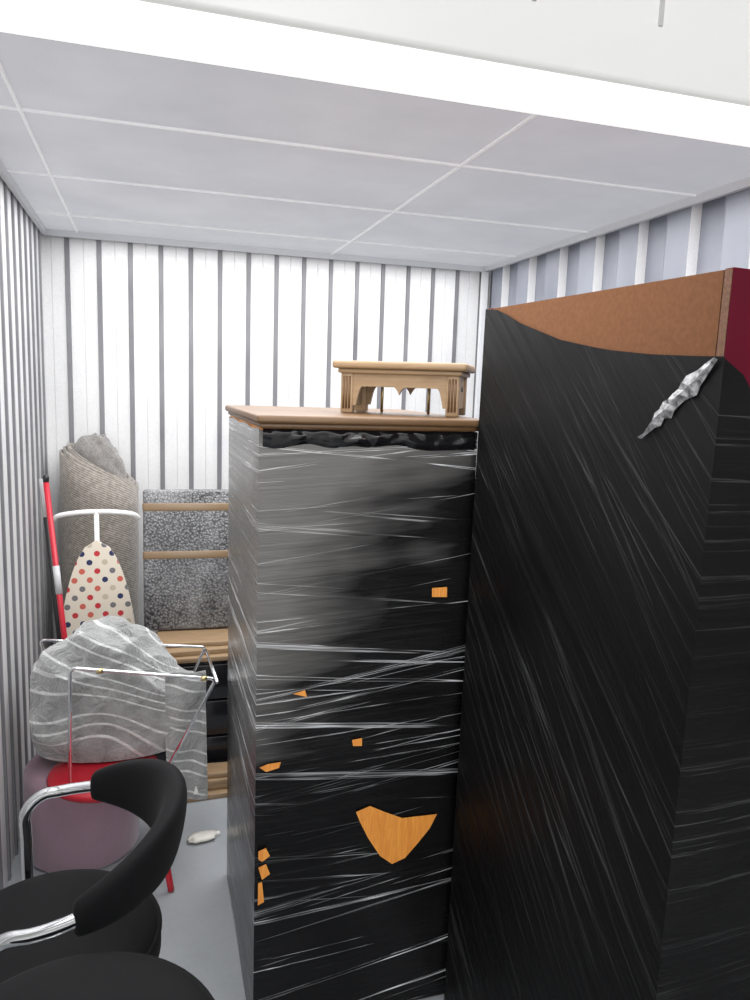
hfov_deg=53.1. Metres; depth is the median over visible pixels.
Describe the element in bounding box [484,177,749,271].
trim
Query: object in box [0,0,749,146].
header
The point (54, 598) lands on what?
broom
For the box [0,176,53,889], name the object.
wall
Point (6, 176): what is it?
trim
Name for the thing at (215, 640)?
wooden boards
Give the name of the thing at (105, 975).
bar stool
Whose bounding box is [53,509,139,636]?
ironing board
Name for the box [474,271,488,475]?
trim
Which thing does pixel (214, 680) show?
wire rack
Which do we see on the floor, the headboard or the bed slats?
the bed slats
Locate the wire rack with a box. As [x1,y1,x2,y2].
[40,639,218,783]
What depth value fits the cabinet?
1.87 m
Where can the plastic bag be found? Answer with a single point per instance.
(201, 836)
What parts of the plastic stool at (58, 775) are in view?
seat, leg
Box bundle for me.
[29,615,207,799]
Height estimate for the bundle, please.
0.625 m
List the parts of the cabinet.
moulding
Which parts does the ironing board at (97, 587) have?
leg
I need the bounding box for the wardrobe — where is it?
[444,267,749,999]
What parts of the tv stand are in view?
drawer, drawer, drawer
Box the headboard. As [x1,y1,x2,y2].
[142,489,228,630]
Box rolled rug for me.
[59,433,138,623]
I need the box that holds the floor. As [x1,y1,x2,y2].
[6,797,443,999]
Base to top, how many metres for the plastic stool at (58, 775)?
0.365 m
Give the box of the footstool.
[333,360,475,416]
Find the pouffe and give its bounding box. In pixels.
[23,754,138,872]
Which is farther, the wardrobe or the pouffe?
the pouffe
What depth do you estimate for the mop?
3.07 m
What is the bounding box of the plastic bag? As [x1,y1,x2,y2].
[187,830,220,842]
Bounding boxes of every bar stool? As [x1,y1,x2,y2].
[0,758,186,982]
[0,951,214,999]
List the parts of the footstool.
leg, leg, moulding, leg, leg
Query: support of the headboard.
on the wooden boards at (215, 640)
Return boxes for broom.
[39,479,60,642]
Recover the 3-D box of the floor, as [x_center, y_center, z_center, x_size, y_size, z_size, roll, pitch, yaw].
[0.163,1.463,1.763,6.000,0.100,7.000,-1,9,-17]
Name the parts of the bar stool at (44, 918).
arm, arm, seat, backrest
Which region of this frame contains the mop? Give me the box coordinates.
[42,475,66,638]
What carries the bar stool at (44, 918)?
on the floor
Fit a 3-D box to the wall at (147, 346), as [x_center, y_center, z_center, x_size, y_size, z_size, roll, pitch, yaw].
[-0.487,-0.117,3.936,2.267,2.340,0.011,-1,9,-17]
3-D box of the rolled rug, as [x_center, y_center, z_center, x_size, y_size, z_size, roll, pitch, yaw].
[-1.298,0.383,3.548,0.346,1.400,0.344,-3,9,-37]
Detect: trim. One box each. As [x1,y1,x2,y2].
[0,159,45,234]
[42,229,484,271]
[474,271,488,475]
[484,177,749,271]
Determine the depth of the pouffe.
2.51 m
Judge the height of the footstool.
0.135 m
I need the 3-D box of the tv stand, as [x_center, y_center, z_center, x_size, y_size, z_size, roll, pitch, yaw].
[-0.684,0.891,3.371,0.620,0.500,0.398,-1,9,-17]
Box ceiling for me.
[0,32,749,266]
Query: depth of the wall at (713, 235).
2.82 m
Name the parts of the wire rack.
frame, frame, rod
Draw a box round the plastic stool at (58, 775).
[46,755,173,891]
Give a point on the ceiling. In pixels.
(95, 139)
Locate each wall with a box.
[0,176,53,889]
[41,233,490,643]
[489,188,749,307]
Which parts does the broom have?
handle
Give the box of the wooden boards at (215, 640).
[155,627,227,663]
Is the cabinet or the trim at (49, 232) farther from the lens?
the trim at (49, 232)
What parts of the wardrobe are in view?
panel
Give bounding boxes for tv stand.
[154,660,227,762]
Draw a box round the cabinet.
[225,405,478,999]
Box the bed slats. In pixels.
[187,762,226,802]

